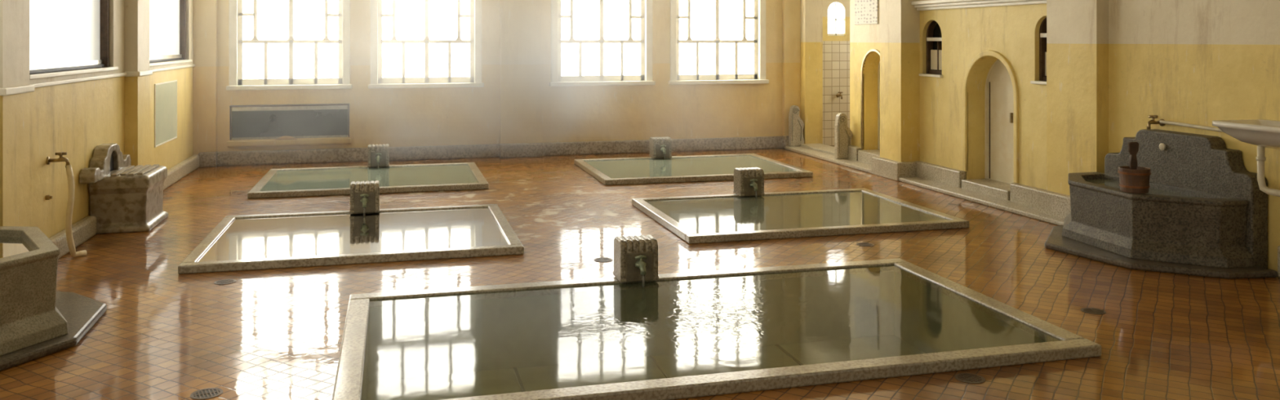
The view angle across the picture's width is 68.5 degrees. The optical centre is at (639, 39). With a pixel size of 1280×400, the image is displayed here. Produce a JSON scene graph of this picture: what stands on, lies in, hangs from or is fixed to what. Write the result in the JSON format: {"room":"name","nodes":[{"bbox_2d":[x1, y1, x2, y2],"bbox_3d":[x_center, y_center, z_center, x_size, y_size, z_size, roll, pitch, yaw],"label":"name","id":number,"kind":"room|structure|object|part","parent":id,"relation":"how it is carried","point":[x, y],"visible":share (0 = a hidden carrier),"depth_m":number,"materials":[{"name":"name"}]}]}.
{"room":"spa","nodes":[
{"label":"spa","id":0,"kind":"room"},
{"bbox_2d":[0,0,193,238],"bbox_3d":[-4.804,-0.400,5.977,0.440,4.800,19.000,0,0,-15],"label":"wall","id":1,"kind":"structure","parent":0,"point":[74,118],"depth_m":9.32,"materials":[{"name":"paint"}]},
{"bbox_2d":[44,195,53,199],"bbox_3d":[-5.367,1.430,8.537,0.050,0.043,0.044,0,0,-15],"label":"pipe stub","id":2,"kind":"object","parent":1,"relation":"attached to","point":[47,197],"visible":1,"depth_m":8.52,"materials":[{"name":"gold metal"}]},
{"bbox_2d":[45,151,87,257],"bbox_3d":[-5.262,1.515,8.628,0.299,0.976,0.193,0,0,-15],"label":"tap","id":3,"kind":"object","parent":1,"relation":"attached to","point":[69,173],"visible":1,"depth_m":8.58,"materials":[{"name":"gold metal"}]},
{"bbox_3d":[-5.295,1.040,8.598,0.082,0.026,0.082,0,0,30],"label":"handle","id":4,"kind":"part","parent":3,"relation":"part of","materials":[{"name":"gold metal"}]},
{"bbox_2d":[29,0,118,79],"bbox_3d":[-5.650,-0.880,9.321,0.180,2.440,2.680,0,0,-15],"label":"window","id":5,"kind":"structure","parent":1,"relation":"in","point":[64,35],"depth_m":9.44,"materials":[{"name":"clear glass"}]},
{"bbox_3d":[-5.728,-0.900,9.301,0.020,2.400,2.600,0,0,-15],"label":"pane","id":6,"kind":"part","parent":5,"relation":"part of","materials":[{"name":"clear glass"}]},
{"bbox_3d":[-5.694,0.285,9.310,0.050,0.030,2.600,0,0,-15],"label":"rail","id":7,"kind":"part","parent":5,"relation":"part of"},
{"bbox_3d":[-5.650,0.320,9.321,0.180,0.040,2.680,0,0,-15],"label":"sill","id":8,"kind":"part","parent":5,"relation":"part of","materials":[{"name":"beige paint"}]},
{"bbox_2d":[0,64,195,96],"bbox_3d":[-4.593,0.400,5.825,0.170,0.060,18.600,0,0,-15],"label":"trim","id":9,"kind":"structure","parent":1,"relation":"attached to","point":[27,88],"depth_m":9.23,"materials":[{"name":"beige paint"}]},
{"bbox_2d":[48,154,199,258],"bbox_3d":[-4.579,1.880,5.829,0.200,0.240,18.600,0,0,-15],"label":"baseboard","id":10,"kind":"structure","parent":1,"relation":"attached to","point":[85,228],"depth_m":9.44,"materials":[{"name":"stone"}]},
{"bbox_2d":[154,80,177,147],"bbox_3d":[-6.566,1.000,13.030,0.012,0.840,1.300,0,0,-15],"label":"wall panel","id":11,"kind":"object","parent":1,"relation":"attached to","point":[165,93],"visible":1,"depth_m":12.96,"materials":[{"name":"beige paint"}]},
{"bbox_2d":[149,0,192,66],"bbox_3d":[-6.653,-0.880,13.142,0.180,2.440,2.880,0,0,-15],"label":"window","id":12,"kind":"structure","parent":1,"relation":"in","point":[167,18],"depth_m":13.60,"materials":[{"name":"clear glass"}]},
{"bbox_3d":[-6.730,-0.900,13.122,0.020,2.400,2.800,0,0,-15],"label":"pane","id":13,"kind":"part","parent":12,"relation":"part of","materials":[{"name":"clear glass"}]},
{"bbox_3d":[-6.696,0.285,13.131,0.050,0.030,2.800,0,0,-15],"label":"rail","id":14,"kind":"part","parent":12,"relation":"part of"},
{"bbox_3d":[-6.653,0.320,13.142,0.180,0.040,2.880,0,0,-15],"label":"sill","id":15,"kind":"part","parent":12,"relation":"part of","materials":[{"name":"beige paint"}]},
{"bbox_2d":[193,0,800,155],"bbox_3d":[-2.168,-0.400,16.283,10.770,4.800,0.400,0,0,-15],"label":"wall","id":16,"kind":"structure","parent":0,"point":[517,103],"depth_m":16.11,"materials":[{"name":"paint"}]},
{"bbox_2d":[226,0,351,90],"bbox_3d":[-5.682,-0.690,15.294,1.910,2.980,0.250,0,0,-15],"label":"window","id":17,"kind":"structure","parent":16,"relation":"in","point":[274,44],"depth_m":15.36,"materials":[{"name":"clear glass"}]},
{"bbox_3d":[-6.065,-0.215,15.237,0.840,1.890,0.035,0,0,-15],"label":"sash","id":18,"kind":"part","parent":17,"relation":"part of","materials":[{"name":"white glass"}]},
{"bbox_3d":[-5.679,0.765,15.282,1.910,0.070,0.225,0,0,-15],"label":"sill","id":19,"kind":"part","parent":17,"relation":"part of","materials":[{"name":"beige paint"}]},
{"bbox_3d":[-5.711,-0.700,15.405,1.790,2.900,0.020,0,0,-15],"label":"pane","id":20,"kind":"part","parent":17,"relation":"part of","materials":[{"name":"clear glass"}]},
{"bbox_3d":[-5.329,-0.215,15.466,0.840,1.890,0.035,0,0,-15],"label":"sash","id":21,"kind":"part","parent":17,"relation":"part of","materials":[{"name":"white glass"}]},
{"bbox_2d":[226,103,351,147],"bbox_3d":[-5.689,1.381,15.319,1.890,0.672,0.357,0,0,-15],"label":"wall panel","id":22,"kind":"object","parent":16,"relation":"attached to","point":[260,122],"visible":0.98,"depth_m":15.25,"materials":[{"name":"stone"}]},
{"bbox_2d":[274,135,297,140],"bbox_3d":[-5.713,1.579,15.177,0.350,0.067,0.074,0,0,-15],"label":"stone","id":23,"kind":"object","parent":22,"relation":"on","point":[286,137],"visible":1,"depth_m":15.15,"materials":[{"name":"beige stone"}]},
{"bbox_3d":[-5.678,1.335,15.277,1.770,0.470,0.005,0,0,-15],"label":"glass","id":24,"kind":"part","parent":22,"relation":"part of","materials":[{"name":"grey glass"}]},
{"bbox_3d":[-5.731,1.325,15.482,1.770,0.530,0.020,0,0,-15],"label":"panel","id":25,"kind":"part","parent":22,"relation":"part of","materials":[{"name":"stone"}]},
{"bbox_2d":[368,0,484,88],"bbox_3d":[-3.593,-0.690,15.842,1.890,2.980,0.250,0,0,-15],"label":"window","id":26,"kind":"structure","parent":16,"relation":"in","point":[415,43],"depth_m":15.91,"materials":[{"name":"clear glass"}]},
{"bbox_3d":[-3.971,-0.215,15.787,0.830,1.890,0.035,0,0,-15],"label":"sash","id":27,"kind":"part","parent":26,"relation":"part of","materials":[{"name":"white glass"}]},
{"bbox_3d":[-3.589,0.765,15.830,1.890,0.070,0.225,0,0,-15],"label":"sill","id":28,"kind":"part","parent":26,"relation":"part of","materials":[{"name":"beige paint"}]},
{"bbox_3d":[-3.622,-0.700,15.953,1.770,2.900,0.020,0,0,-15],"label":"pane","id":29,"kind":"part","parent":26,"relation":"part of","materials":[{"name":"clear glass"}]},
{"bbox_3d":[-3.245,-0.215,16.013,0.830,1.890,0.035,0,0,-15],"label":"sash","id":30,"kind":"part","parent":26,"relation":"part of","materials":[{"name":"white glass"}]},
{"bbox_2d":[198,135,789,167],"bbox_3d":[-2.035,1.885,16.111,10.160,0.230,0.200,0,0,-15],"label":"baseboard","id":31,"kind":"structure","parent":16,"relation":"attached to","point":[206,159],"depth_m":15.94,"materials":[{"name":"stone"}]},
{"bbox_2d":[549,0,655,86],"bbox_3d":[-0.671,-0.690,16.608,1.890,2.980,0.250,0,0,-15],"label":"window","id":32,"kind":"structure","parent":16,"relation":"in","point":[594,42],"depth_m":16.68,"materials":[{"name":"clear glass"}]},
{"bbox_3d":[-1.050,-0.215,16.553,0.830,1.890,0.035,0,0,-15],"label":"sash","id":33,"kind":"part","parent":32,"relation":"part of","materials":[{"name":"white glass"}]},
{"bbox_3d":[-0.701,-0.700,16.720,1.770,2.900,0.020,0,0,-15],"label":"pane","id":34,"kind":"part","parent":32,"relation":"part of","materials":[{"name":"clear glass"}]},
{"bbox_3d":[-0.668,0.765,16.596,1.890,0.070,0.225,0,0,-15],"label":"sill","id":35,"kind":"part","parent":32,"relation":"part of","materials":[{"name":"beige paint"}]},
{"bbox_3d":[-0.324,-0.215,16.780,0.830,1.890,0.035,0,0,-15],"label":"sash","id":36,"kind":"part","parent":32,"relation":"part of","materials":[{"name":"white glass"}]},
{"bbox_2d":[668,0,768,84],"bbox_3d":[1.423,-0.690,17.158,1.900,2.980,0.250,0,0,-15],"label":"window","id":37,"kind":"structure","parent":16,"relation":"in","point":[713,42],"depth_m":17.23,"materials":[{"name":"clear glass"}]},
{"bbox_3d":[1.042,-0.215,17.102,0.835,1.890,0.035,0,0,-15],"label":"sash","id":38,"kind":"part","parent":37,"relation":"part of","materials":[{"name":"white glass"}]},
{"bbox_3d":[1.393,-0.700,17.269,1.780,2.900,0.020,0,0,-15],"label":"pane","id":39,"kind":"part","parent":37,"relation":"part of","materials":[{"name":"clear glass"}]},
{"bbox_3d":[1.426,0.765,17.145,1.900,0.070,0.225,0,0,-15],"label":"sill","id":40,"kind":"part","parent":37,"relation":"part of","materials":[{"name":"beige paint"}]},
{"bbox_3d":[1.773,-0.215,17.330,0.835,1.890,0.035,0,0,-15],"label":"sash","id":41,"kind":"part","parent":37,"relation":"part of","materials":[{"name":"white glass"}]},
{"bbox_2d":[0,145,1279,399],"bbox_3d":[1.330,2.030,7.638,13.150,0.060,19.100,0,0,-15],"label":"floor","id":42,"kind":"structure","parent":0,"point":[162,333],"depth_m":7.56,"materials":[{"name":"tile"}]},
{"bbox_2d":[0,226,106,370],"bbox_3d":[-4.280,1.475,6.372,1.044,1.050,2.285,0,0,-15],"label":"basin","id":43,"kind":"object","parent":42,"relation":"on","point":[37,320],"visible":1,"depth_m":6.08,"materials":[{"name":"stone"}]},
{"bbox_3d":[-4.276,1.660,6.270,0.936,0.560,1.831,0,0,-15],"label":"bowl","id":44,"kind":"part","parent":43,"relation":"part of","materials":[{"name":"stone"}]},
{"bbox_2d":[79,143,168,234],"bbox_3d":[-5.505,1.560,10.135,0.585,0.880,1.360,0,0,-15],"label":"stone fountain","id":45,"kind":"object","parent":42,"relation":"on","point":[125,197],"visible":0.93,"depth_m":9.80,"materials":[{"name":"stone"}]},
{"bbox_2d":[190,387,222,399],"bbox_3d":[-2.448,1.998,5.311,0.170,0.004,0.170,0,0,-32],"label":"floor drain","id":46,"kind":"object","parent":42,"relation":"on","point":[209,393],"visible":1,"depth_m":5.31,"materials":[{"name":"metal"}]},
{"bbox_2d":[213,279,236,284],"bbox_3d":[-3.427,1.998,7.769,0.170,0.004,0.170,0,0,35],"label":"floor drain","id":47,"kind":"object","parent":42,"relation":"on","point":[223,282],"visible":1,"depth_m":7.76,"materials":[{"name":"metal"}]},
{"bbox_2d":[177,204,524,274],"bbox_3d":[-2.811,2.237,9.534,2.960,0.625,2.370,0,0,-15],"label":"pool","id":48,"kind":"object","parent":42,"relation":"in","point":[335,237],"visible":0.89,"depth_m":9.18,"materials":[{"name":"liquid"}]},
{"bbox_2d":[349,180,379,216],"bbox_3d":[-3.085,1.769,10.537,0.320,0.340,0.398,0,0,-15],"label":"block","id":49,"kind":"object","parent":48,"relation":"on","point":[364,196],"visible":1,"depth_m":10.48,"materials":[{"name":"stone"}]},
{"bbox_3d":[-3.053,1.797,10.417,0.090,0.101,0.149,0,0,-15],"label":"spout","id":50,"kind":"part","parent":49,"relation":"part of","materials":[{"name":"green metal"}]},
{"bbox_3d":[-3.059,1.740,10.440,0.095,0.069,0.028,0,0,-15],"label":"handle","id":51,"kind":"part","parent":49,"relation":"part of","materials":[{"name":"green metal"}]},
{"bbox_3d":[-3.074,1.809,10.495,0.230,0.230,0.056,0,0,-15],"label":"panel","id":52,"kind":"part","parent":49,"relation":"part of","materials":[{"name":"stone"}]},
{"bbox_2d":[247,162,488,198],"bbox_3d":[-3.776,2.237,13.328,3.020,0.625,2.300,0,0,-15],"label":"pool","id":53,"kind":"object","parent":42,"relation":"in","point":[405,178],"visible":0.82,"depth_m":13.11,"materials":[{"name":"liquid"}]},
{"bbox_2d":[367,143,389,168],"bbox_3d":[-3.982,1.769,14.313,0.320,0.340,0.398,0,0,-15],"label":"block","id":54,"kind":"object","parent":53,"relation":"on","point":[378,154],"visible":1,"depth_m":14.25,"materials":[{"name":"stone"}]},
{"bbox_3d":[-3.951,1.797,14.193,0.090,0.101,0.149,0,0,-15],"label":"spout","id":55,"kind":"part","parent":54,"relation":"part of","materials":[{"name":"green metal"}]},
{"bbox_3d":[-3.971,1.809,14.271,0.230,0.230,0.056,0,0,-15],"label":"panel","id":56,"kind":"part","parent":54,"relation":"part of","materials":[{"name":"stone"}]},
{"bbox_2d":[594,257,613,262],"bbox_3d":[-0.333,1.998,8.546,0.170,0.004,0.170,0,0,-15],"label":"floor drain","id":57,"kind":"object","parent":42,"relation":"on","point":[601,259],"visible":1,"depth_m":8.54,"materials":[{"name":"metal"}]},
{"bbox_2d":[573,153,813,185],"bbox_3d":[0.733,2.237,14.449,3.110,0.625,2.320,0,0,-15],"label":"pool","id":58,"kind":"object","parent":42,"relation":"in","point":[692,168],"visible":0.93,"depth_m":14.19,"materials":[{"name":"liquid"}]},
{"bbox_2d":[648,136,671,159],"bbox_3d":[0.354,1.769,15.399,0.320,0.340,0.398,0,0,-15],"label":"block","id":59,"kind":"object","parent":58,"relation":"on","point":[660,147],"visible":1,"depth_m":15.34,"materials":[{"name":"stone"}]},
{"bbox_3d":[0.365,1.809,15.357,0.230,0.230,0.056,0,0,-15],"label":"panel","id":60,"kind":"part","parent":59,"relation":"part of","materials":[{"name":"stone"}]},
{"bbox_3d":[0.386,1.797,15.279,0.090,0.101,0.149,0,0,-15],"label":"spout","id":61,"kind":"part","parent":59,"relation":"part of","materials":[{"name":"grey stone"}]},
{"bbox_2d":[332,257,1101,399],"bbox_3d":[0.360,2.237,6.530,4.650,0.625,2.450,0,0,-15],"label":"pool","id":62,"kind":"object","parent":42,"relation":"in","point":[678,335],"visible":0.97,"depth_m":7.34,"materials":[{"name":"liquid"}]},
{"bbox_2d":[613,234,658,287],"bbox_3d":[-0.018,1.769,7.558,0.320,0.340,0.398,0,0,-15],"label":"block","id":63,"kind":"object","parent":62,"relation":"on","point":[635,257],"visible":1,"depth_m":7.50,"materials":[{"name":"stone"}]},
{"bbox_3d":[-0.007,1.809,7.516,0.230,0.230,0.056,0,0,-15],"label":"panel","id":64,"kind":"part","parent":63,"relation":"part of","materials":[{"name":"stone"}]},
{"bbox_3d":[0.013,1.797,7.437,0.090,0.101,0.149,0,0,-15],"label":"spout","id":65,"kind":"part","parent":63,"relation":"part of","materials":[{"name":"green metal"}]},
{"bbox_3d":[0.007,1.740,7.461,0.095,0.069,0.028,0,0,-15],"label":"handle","id":66,"kind":"part","parent":63,"relation":"part of","materials":[{"name":"green metal"}]},
{"bbox_2d":[631,188,968,244],"bbox_3d":[1.702,2.237,10.713,3.130,0.625,2.300,0,0,-15],"label":"pool","id":67,"kind":"object","parent":42,"relation":"in","point":[720,218],"visible":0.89,"depth_m":11.58,"materials":[{"name":"liquid"}]},
{"bbox_2d":[733,167,764,198],"bbox_3d":[1.375,1.769,11.666,0.320,0.340,0.398,0,0,-15],"label":"block","id":68,"kind":"object","parent":67,"relation":"on","point":[748,181],"visible":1,"depth_m":11.61,"materials":[{"name":"stone"}]},
{"bbox_3d":[1.386,1.809,11.624,0.230,0.230,0.056,0,0,-15],"label":"panel","id":69,"kind":"part","parent":68,"relation":"part of","materials":[{"name":"stone"}]},
{"bbox_3d":[1.406,1.797,11.545,0.090,0.101,0.149,0,0,-15],"label":"spout","id":70,"kind":"part","parent":68,"relation":"part of","materials":[{"name":"green metal"}]},
{"bbox_2d":[856,242,874,246],"bbox_3d":[2.202,1.998,9.186,0.170,0.004,0.170,0,0,-26],"label":"floor drain","id":71,"kind":"object","parent":42,"relation":"on","point":[862,244],"visible":1,"depth_m":9.18,"materials":[{"name":"metal"}]},
{"bbox_2d":[955,373,985,383],"bbox_3d":[1.949,1.998,5.551,0.170,0.004,0.170,0,0,-41],"label":"floor drain","id":72,"kind":"object","parent":42,"relation":"on","point":[971,378],"visible":1,"depth_m":5.54,"materials":[{"name":"metal"}]},
{"bbox_2d":[1080,307,1106,314],"bbox_3d":[3.341,1.998,6.929,0.170,0.004,0.170,0,0,7],"label":"floor drain","id":73,"kind":"object","parent":42,"relation":"on","point":[1088,310],"visible":1,"depth_m":6.92,"materials":[{"name":"metal"}]},
{"bbox_2d":[1044,128,1277,279],"bbox_3d":[4.576,1.440,8.840,1.252,1.120,2.214,0,0,-15],"label":"basin","id":74,"kind":"object","parent":42,"relation":"on","point":[1202,213],"visible":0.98,"depth_m":8.35,"materials":[{"name":"stone"}]},
{"bbox_2d":[1117,142,1151,193],"bbox_3d":[4.497,1.158,8.551,0.270,0.440,0.270,0,0,-15],"label":"wooden bucket","id":75,"kind":"object","parent":74,"relation":"on","point":[1133,179],"visible":1,"depth_m":8.47,"materials":[{"name":"brown wood"}]},
{"bbox_3d":[4.542,1.108,8.656,0.094,0.340,0.023,0,0,0],"label":"handle","id":76,"kind":"part","parent":75,"relation":"part of","materials":[{"name":"brown wood"}]},
{"bbox_3d":[4.625,1.660,8.865,0.794,0.560,1.935,0,0,-15],"label":"bowl","id":77,"kind":"part","parent":74,"relation":"part of","materials":[{"name":"stone"}]},
{"bbox_2d":[822,0,849,146],"bbox_3d":[4.257,-0.400,18.118,2.170,4.800,0.310,0,0,-15],"label":"wall","id":78,"kind":"structure","parent":0,"point":[836,54],"depth_m":17.81,"materials":[{"name":"white tile"}]},
{"bbox_2d":[827,2,844,35],"bbox_3d":[3.716,-0.400,17.873,0.360,0.640,0.050,0,0,-15],"label":"window","id":79,"kind":"structure","parent":78,"relation":"in","point":[836,19],"depth_m":17.88,"materials":[{"name":"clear glass"}]},
{"bbox_2d":[835,91,843,98],"bbox_3d":[3.773,1.044,17.736,0.090,0.133,0.183,0,0,-15],"label":"tap","id":80,"kind":"object","parent":78,"relation":"attached to","point":[840,92],"visible":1,"depth_m":17.71,"materials":[{"name":"gold metal"}]},
{"bbox_2d":[800,0,1279,271],"bbox_3d":[5.345,-0.400,8.494,0.650,4.800,18.720,0,0,-15],"label":"wall","id":81,"kind":"structure","parent":0,"point":[1112,65],"depth_m":10.35,"materials":[{"name":"paint"}]},
{"bbox_2d":[854,0,878,24],"bbox_3d":[3.605,-0.600,14.980,0.020,0.700,0.750,0,0,-15],"label":"notice board","id":82,"kind":"object","parent":81,"relation":"attached to","point":[866,11],"visible":1,"depth_m":14.95,"materials":[{"name":"paper"}]},
{"bbox_2d":[861,48,879,149],"bbox_3d":[3.676,0.950,14.756,0.040,1.620,0.800,0,0,-15],"label":"trim","id":83,"kind":"structure","parent":81,"relation":"attached to","point":[871,50],"depth_m":15.10,"materials":[{"name":"beige paint"}]},
{"bbox_2d":[877,61,879,149],"bbox_3d":[3.966,0.961,14.832,0.080,1.638,0.720,0,0,-15],"label":"door","id":84,"kind":"structure","parent":81,"relation":"in","point":[878,68],"depth_m":15.13,"materials":[{"name":"paint"}]},
{"bbox_2d":[919,20,942,77],"bbox_3d":[4.159,0.099,13.192,0.220,0.832,0.550,0,0,-15],"label":"window","id":85,"kind":"structure","parent":81,"relation":"in","point":[934,37],"depth_m":13.32,"materials":[{"name":"clear glass"}]},
{"bbox_3d":[4.149,0.497,13.190,0.200,0.035,0.550,0,0,-15],"label":"sill","id":86,"kind":"part","parent":85,"relation":"part of","materials":[{"name":"beige paint"}]},
{"bbox_3d":[4.192,0.082,13.201,0.090,0.797,0.490,0,0,-15],"label":"frame","id":87,"kind":"part","parent":85,"relation":"part of","materials":[{"name":"brown wood"}]},
{"bbox_3d":[4.188,-0.010,13.200,0.100,0.050,0.430,0,0,-15],"label":"cross rail","id":88,"kind":"part","parent":85,"relation":"part of","materials":[{"name":"beige paint"}]},
{"bbox_3d":[4.209,0.280,13.205,0.045,0.280,0.390,0,0,-15],"label":"panel","id":89,"kind":"part","parent":85,"relation":"part of","materials":[{"name":"paint"}]},
{"bbox_3d":[4.255,0.100,13.217,0.020,0.760,0.490,0,0,-15],"label":"pane","id":90,"kind":"part","parent":85,"relation":"part of","materials":[{"name":"clear glass"}]},
{"bbox_2d":[911,0,1046,10],"bbox_3d":[4.311,-0.485,12.059,0.140,0.130,2.900,0,0,-15],"label":"trim","id":91,"kind":"structure","parent":81,"relation":"attached to","point":[926,5],"depth_m":12.27,"materials":[{"name":"beige paint"}]},
{"bbox_2d":[962,50,1018,183],"bbox_3d":[4.425,0.930,11.882,0.050,1.600,1.120,0,0,-15],"label":"trim","id":92,"kind":"structure","parent":81,"relation":"attached to","point":[986,53],"depth_m":11.77,"materials":[{"name":"paint"}]},
{"bbox_2d":[984,59,1013,183],"bbox_3d":[4.715,1.006,11.958,0.090,1.688,0.980,0,0,-15],"label":"door","id":93,"kind":"structure","parent":81,"relation":"in","point":[998,91],"depth_m":12.15,"materials":[{"name":"paint"}]},
{"bbox_3d":[4.693,0.996,11.952,0.025,1.668,0.976,0,0,-15],"label":"frame","id":94,"kind":"part","parent":93,"relation":"part of","materials":[{"name":"paint"}]},
{"bbox_3d":[4.700,0.985,11.897,0.031,0.130,0.030,0,0,-15],"label":"handle","id":95,"kind":"part","parent":93,"relation":"part of","materials":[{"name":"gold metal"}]},
{"bbox_2d":[785,143,1279,277],"bbox_3d":[5.306,1.850,8.345,0.700,0.300,18.450,0,0,-15],"label":"baseboard","id":96,"kind":"structure","parent":81,"relation":"attached to","point":[1043,205],"depth_m":12.30,"materials":[{"name":"stone"}]},
{"bbox_2d":[788,105,804,146],"bbox_3d":[2.872,1.572,17.248,0.270,0.744,0.131,0,0,-15],"label":"stone","id":97,"kind":"object","parent":96,"relation":"on","point":[796,125],"visible":0.97,"depth_m":17.19,"materials":[{"name":"stone"}]},
{"bbox_2d":[834,112,852,159],"bbox_3d":[3.344,1.572,15.428,0.280,0.744,0.131,0,0,-15],"label":"stone","id":98,"kind":"object","parent":96,"relation":"on","point":[842,133],"visible":0.97,"depth_m":15.37,"materials":[{"name":"stone"}]},
{"bbox_2d":[1030,17,1046,84],"bbox_3d":[4.764,0.099,10.885,0.220,0.832,0.460,0,0,-15],"label":"window","id":99,"kind":"structure","parent":81,"relation":"in","point":[1042,30],"depth_m":11.04,"materials":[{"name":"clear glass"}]},
{"bbox_3d":[4.754,0.497,10.883,0.200,0.035,0.460,0,0,-15],"label":"sill","id":100,"kind":"part","parent":99,"relation":"part of","materials":[{"name":"beige paint"}]},
{"bbox_3d":[4.798,0.082,10.894,0.090,0.797,0.400,0,0,-15],"label":"frame","id":101,"kind":"part","parent":99,"relation":"part of","materials":[{"name":"brown wood"}]},
{"bbox_3d":[4.793,-0.055,10.893,0.100,0.050,0.340,0,0,-15],"label":"cross rail","id":102,"kind":"part","parent":99,"relation":"part of","materials":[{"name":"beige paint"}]},
{"bbox_3d":[4.814,0.280,10.899,0.045,0.280,0.300,0,0,-15],"label":"panel","id":103,"kind":"part","parent":99,"relation":"part of","materials":[{"name":"paint"}]},
{"bbox_2d":[1146,115,1164,128],"bbox_3d":[5.039,0.803,9.200,0.183,0.133,0.090,0,0,-15],"label":"tap","id":104,"kind":"object","parent":81,"relation":"attached to","point":[1153,121],"visible":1,"depth_m":9.18,"materials":[{"name":"gold metal"}]},
{"bbox_3d":[5.021,0.750,9.195,0.082,0.026,0.082,0,0,30],"label":"handle","id":105,"kind":"part","parent":104,"relation":"part of","materials":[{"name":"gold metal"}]},
{"bbox_2d":[1159,120,1222,132],"bbox_3d":[5.217,0.810,8.684,0.052,0.052,1.052,0,0,-15],"label":"pipe","id":106,"kind":"object","parent":81,"relation":"attached to","point":[1162,122],"visible":0.66,"depth_m":8.81,"materials":[{"name":"beige metal"}]},
{"bbox_2d":[1212,119,1279,196],"bbox_3d":[5.253,0.917,7.571,0.604,0.761,1.040,0,0,-15],"label":"sink","id":107,"kind":"object","parent":81,"relation":"attached to","point":[1262,133],"visible":1,"depth_m":7.79,"materials":[{"name":"ceramic"}]},
{"bbox_3d":[5.246,0.787,7.569,0.590,0.205,1.040,0,0,-15],"label":"bowl","id":108,"kind":"part","parent":107,"relation":"part of","materials":[{"name":"ceramic"}]}
]}

